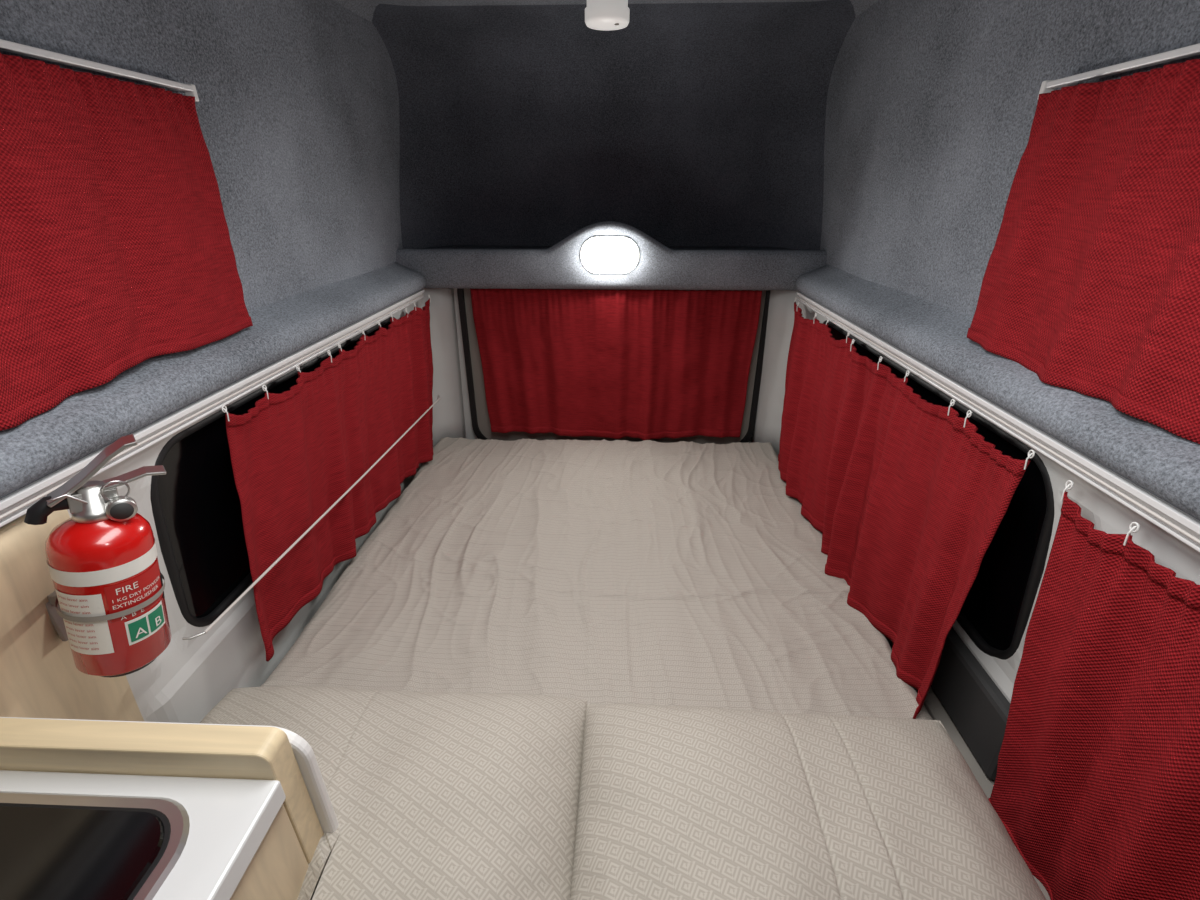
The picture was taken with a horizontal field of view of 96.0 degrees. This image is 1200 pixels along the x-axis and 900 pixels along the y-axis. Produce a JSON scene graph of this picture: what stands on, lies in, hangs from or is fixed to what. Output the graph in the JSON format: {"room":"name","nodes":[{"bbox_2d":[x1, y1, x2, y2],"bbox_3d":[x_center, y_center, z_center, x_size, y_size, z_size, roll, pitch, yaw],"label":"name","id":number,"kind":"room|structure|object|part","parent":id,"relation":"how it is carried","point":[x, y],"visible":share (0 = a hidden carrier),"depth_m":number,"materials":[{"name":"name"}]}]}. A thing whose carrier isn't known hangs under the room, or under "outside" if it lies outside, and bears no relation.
{"room":"vehicle interior","nodes":[
{"label":"vehicle interior","id":0,"kind":"room"},
{"bbox_2d":[0,0,401,310],"bbox_3d":[-0.719,-0.359,0.550,0.077,0.731,3.051,1,26,2],"label":"wall","id":1,"kind":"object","parent":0,"point":[297,108],"visible":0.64,"depth_m":1.15,"materials":[{"name":"grey fabric"}]},
{"bbox_2d":[0,39,198,101],"bbox_3d":[-0.713,-0.377,0.451,0.058,0.024,0.986,1,26,2],"label":"rail","id":2,"kind":"object","parent":1,"relation":"attached to","point":[189,89],"depth_m":0.72,"materials":[{"name":"white metal"}]},
{"bbox_2d":[0,53,252,430],"bbox_3d":[-0.676,-0.207,0.550,0.034,0.381,0.925,1,26,2],"label":"curtain","id":3,"kind":"object","parent":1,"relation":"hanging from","point":[117,254],"visible":1,"depth_m":0.72,"materials":[{"name":"red fabric"}]},
{"bbox_2d":[0,299,421,722],"bbox_3d":[-0.717,0.529,0.884,0.106,1.120,2.880,1,26,2],"label":"wall","id":4,"kind":"structure","parent":0,"point":[40,677],"depth_m":0.80,"materials":[{"name":"white paint"}]},
{"bbox_3d":[-0.720,0.764,0.425,0.073,1.056,1.050,1,26,2],"label":"wood lining panel","id":5,"kind":"part","parent":4,"relation":"part of","materials":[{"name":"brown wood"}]},
{"bbox_2d":[24,434,170,676],"bbox_3d":[-0.597,0.138,0.645,0.176,0.295,0.100,-7,27,-15],"label":"fire extinguisher","id":6,"kind":"object","parent":4,"relation":"attached to","point":[108,598],"visible":1,"depth_m":0.62,"materials":[{"name":"red metal"}]},
{"bbox_3d":[-0.684,0.176,0.671,0.006,0.140,0.025,1,26,2],"label":"bracket plate","id":7,"kind":"part","parent":6,"relation":"part of","materials":[{"name":"grey metal"}]},
{"bbox_3d":[-0.582,0.056,0.590,0.005,0.019,0.029,22,33,38],"label":"pin chain","id":8,"kind":"part","parent":6,"relation":"part of","materials":[{"name":"silver metal"}]},
{"bbox_3d":[-0.570,0.022,0.606,0.091,0.053,0.026,-21,33,-37],"label":"lever","id":9,"kind":"part","parent":6,"relation":"part of","materials":[{"name":"silver metal"}]},
{"bbox_3d":[-0.552,0.032,0.632,0.069,0.010,0.022,-22,34,-38],"label":"lever","id":10,"kind":"part","parent":6,"relation":"part of","materials":[{"name":"silver metal"}]},
{"bbox_2d":[0,262,425,498],"bbox_3d":[-0.704,-0.004,0.574,0.125,0.121,2.785,1,26,2],"label":"ledge","id":11,"kind":"object","parent":4,"relation":"attached to","point":[88,421],"visible":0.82,"depth_m":0.84,"materials":[{"name":"grey carpet"}]},
{"bbox_2d":[0,290,423,526],"bbox_3d":[-0.662,0.055,0.620,0.027,0.026,2.720,1,26,2],"label":"rail","id":12,"kind":"object","parent":11,"relation":"attached to","point":[14,505],"depth_m":0.85,"materials":[{"name":"white metal"}]},
{"bbox_2d":[221,294,432,661],"bbox_3d":[-0.625,-0.047,1.465,0.061,0.537,1.129,1,26,3],"label":"curtain","id":13,"kind":"object","parent":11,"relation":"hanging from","point":[295,453],"visible":1,"depth_m":1.25,"materials":[{"name":"red fabric"}]},
{"bbox_2d":[150,317,395,626],"bbox_3d":[-0.684,-0.046,1.333,0.064,0.384,1.027,1,26,2],"label":"seal","id":14,"kind":"object","parent":4,"relation":"attached to","point":[164,539],"visible":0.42,"depth_m":0.92,"materials":[{"name":"black rubber"}]},
{"bbox_2d":[158,322,390,617],"bbox_3d":[-0.692,-0.046,1.333,0.052,0.396,1.040,1,26,2],"label":"glass","id":15,"kind":"object","parent":4,"relation":"attached to","point":[198,494],"visible":0.16,"depth_m":0.97,"materials":[{"name":"black glass"}]},
{"bbox_2d":[182,395,439,639],"bbox_3d":[-0.623,0.059,1.420,0.043,0.050,1.220,1,26,2],"label":"cord","id":16,"kind":"object","parent":4,"relation":"attached to","point":[256,581],"depth_m":1.11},
{"bbox_2d":[334,0,878,21],"bbox_3d":[-0.017,-0.645,0.384,1.500,0.110,3.050,1,26,2],"label":"ceiling","id":17,"kind":"structure","parent":0,"point":[365,9],"depth_m":1.43,"materials":[{"name":"grey fabric"}]},
{"bbox_2d":[585,0,629,30],"bbox_3d":[0.018,-1.119,1.371,0.114,0.073,0.114,1,26,2],"label":"ceiling lamp","id":18,"kind":"object","parent":17,"relation":"attached to","point":[605,15],"depth_m":1.34,"materials":[{"name":"white plastic"}]},
{"bbox_2d":[372,0,855,442],"bbox_3d":[0.028,-0.362,1.868,1.500,1.872,0.560,1,26,2],"label":"wall","id":19,"kind":"structure","parent":0,"point":[682,124],"depth_m":1.81,"materials":[{"name":"grey fabric"}]},
{"bbox_2d":[421,288,465,446],"bbox_3d":[-0.621,-0.280,2.034,0.224,0.680,0.038,-19,31,-34],"label":"pillar","id":20,"kind":"structure","parent":19,"relation":"attached to","point":[448,413],"depth_m":2.04,"materials":[{"name":"white paint"}]},
{"bbox_3d":[0.034,-0.111,2.189,1.500,1.140,0.040,1,26,2],"label":"door panel","id":21,"kind":"part","parent":19,"relation":"part of","materials":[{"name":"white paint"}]},
{"bbox_2d":[396,221,826,289],"bbox_3d":[0.033,-0.688,1.890,1.460,0.216,0.217,1,26,2],"label":"shelf","id":22,"kind":"object","parent":19,"relation":"attached to","point":[659,266],"visible":0.92,"depth_m":1.81,"materials":[{"name":"grey fabric"}]},
{"bbox_2d":[580,236,638,273],"bbox_3d":[0.032,-0.634,1.767,0.196,0.118,0.052,1,26,2],"label":"wall lamp","id":23,"kind":"object","parent":22,"relation":"attached to","point":[598,254],"visible":1,"depth_m":1.75,"materials":[{"name":"white plastic"}]},
{"bbox_2d":[470,288,761,439],"bbox_3d":[0.051,-0.300,1.990,1.013,0.564,0.043,1,26,2],"label":"curtain","id":24,"kind":"object","parent":22,"relation":"hanging from","point":[642,364],"visible":1,"depth_m":1.98,"materials":[{"name":"red fabric"}]},
{"bbox_2d":[457,288,769,443],"bbox_3d":[0.048,-0.329,2.044,1.120,0.720,0.030,1,26,2],"label":"window","id":25,"kind":"structure","parent":19,"relation":"in","point":[460,291],"depth_m":2.09,"materials":[{"name":"black rubber"}]},
{"bbox_2d":[751,290,801,455],"bbox_3d":[0.674,-0.256,1.985,0.230,0.680,0.039,22,33,38],"label":"pillar","id":26,"kind":"structure","parent":19,"relation":"attached to","point":[780,321],"depth_m":1.98,"materials":[{"name":"white paint"}]},
{"bbox_2d":[801,303,1199,702],"bbox_3d":[0.682,0.551,0.837,0.095,1.120,2.880,1,26,2],"label":"wall","id":27,"kind":"structure","parent":0,"point":[1110,516],"depth_m":0.71,"materials":[{"name":"white paint"}]},
{"bbox_2d":[828,325,1046,650],"bbox_3d":[0.700,-0.012,1.293,0.053,0.422,1.040,1,26,2],"label":"glass","id":28,"kind":"object","parent":27,"relation":"attached to","point":[992,605],"visible":0.09,"depth_m":0.92,"materials":[{"name":"black glass"}]},
{"bbox_2d":[822,320,1053,659],"bbox_3d":[0.692,-0.013,1.293,0.065,0.408,1.027,1,26,2],"label":"seal","id":29,"kind":"object","parent":27,"relation":"attached to","point":[1040,556],"visible":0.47,"depth_m":0.87,"materials":[{"name":"black rubber"}]},
{"bbox_2d":[931,627,1009,779],"bbox_3d":[0.680,0.381,1.128,0.032,0.135,0.550,1,26,2],"label":"wall panel","id":30,"kind":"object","parent":27,"relation":"attached to","point":[974,703],"depth_m":0.95,"materials":[{"name":"black plastic"}]},
{"bbox_2d":[916,688,1049,899],"bbox_3d":[0.647,0.697,0.726,0.043,0.075,0.850,1,26,2],"label":"trim","id":31,"kind":"structure","parent":27,"relation":"attached to","point":[932,704],"depth_m":0.98,"materials":[{"name":"white plastic"}]},
{"bbox_2d":[795,264,1199,520],"bbox_3d":[0.660,0.018,0.529,0.126,0.121,2.785,1,26,2],"label":"ledge","id":32,"kind":"object","parent":27,"relation":"attached to","point":[1163,463],"visible":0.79,"depth_m":0.80,"materials":[{"name":"grey carpet"}]},
{"bbox_2d":[797,292,1199,551],"bbox_3d":[0.620,0.076,0.578,0.027,0.026,2.720,1,26,2],"label":"rail","id":33,"kind":"object","parent":32,"relation":"attached to","point":[1166,516],"visible":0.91,"depth_m":0.74,"materials":[{"name":"white metal"}]},
{"bbox_2d":[778,297,1034,718],"bbox_3d":[0.609,-0.005,1.393,0.072,0.554,1.166,1,26,2],"label":"curtain","id":34,"kind":"object","parent":33,"relation":"hanging from","point":[904,494],"visible":1,"depth_m":1.13,"materials":[{"name":"red fabric"}]},
{"bbox_2d":[988,480,1199,899],"bbox_3d":[0.605,0.452,0.511,0.076,0.599,0.688,1,26,2],"label":"curtain","id":35,"kind":"object","parent":33,"relation":"hanging from","point":[1096,787],"visible":0.99,"depth_m":0.65,"materials":[{"name":"red fabric"}]},
{"bbox_2d":[820,0,1199,316],"bbox_3d":[0.688,-0.337,0.504,0.076,0.731,3.050,1,26,2],"label":"wall","id":36,"kind":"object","parent":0,"point":[931,105],"visible":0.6,"depth_m":1.09,"materials":[{"name":"grey fabric"}]},
{"bbox_2d":[967,59,1199,443],"bbox_3d":[0.636,-0.168,0.486,0.034,0.374,0.872,1,26,2],"label":"curtain","id":37,"kind":"object","parent":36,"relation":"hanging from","point":[1090,285],"visible":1,"depth_m":0.68,"materials":[{"name":"red fabric"}]},
{"bbox_2d":[1037,43,1199,99],"bbox_3d":[0.671,-0.335,0.387,0.060,0.024,0.936,1,26,2],"label":"rail","id":38,"kind":"object","parent":36,"relation":"attached to","point":[1047,86],"depth_m":0.68,"materials":[{"name":"white metal"}]},
{"bbox_3d":[-0.019,1.045,1.137,1.560,0.030,2.940,1,26,2],"label":"floor","id":39,"kind":"structure","parent":0,"visible":0},
{"bbox_2d":[0,717,338,899],"bbox_3d":[-0.519,0.878,0.384,0.359,0.885,0.892,1,26,2],"label":"cabinet","id":40,"kind":"object","parent":39,"relation":"on","point":[90,809],"visible":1,"depth_m":0.55,"materials":[{"name":"white laminate"}]},
{"bbox_3d":[-0.539,0.441,0.340,0.260,0.004,0.420,1,26,2],"label":"glass lid","id":41,"kind":"part","parent":40,"relation":"part of","materials":[{"name":"black glass"}]},
{"bbox_2d":[0,770,285,899],"bbox_3d":[-0.523,0.536,0.193,0.352,0.030,0.845,1,26,2],"label":"countertop","id":42,"kind":"structure","parent":40,"relation":"on","point":[229,819],"depth_m":0.54,"materials":[{"name":"white plastic"}]},
{"bbox_2d":[260,437,932,719],"bbox_3d":[-0.021,0.620,1.343,1.318,0.557,1.980,1,26,2],"label":"bed","id":43,"kind":"object","parent":39,"relation":"on","point":[681,573],"visible":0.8,"depth_m":1.30,"materials":[{"name":"fabric"}]},
{"bbox_2d":[200,685,587,899],"bbox_3d":[-0.350,0.518,0.725,0.640,0.158,0.500,1,26,2],"label":"cushion","id":44,"kind":"object","parent":43,"relation":"on","point":[433,795],"visible":0.67,"depth_m":0.73,"materials":[{"name":"fabric"}]},
{"bbox_2d":[570,703,1045,899],"bbox_3d":[0.261,0.539,0.693,0.616,0.146,0.517,1,26,2],"label":"cushion","id":45,"kind":"object","parent":43,"relation":"on","point":[675,802],"visible":1,"depth_m":0.70,"materials":[{"name":"fabric"}]}
]}

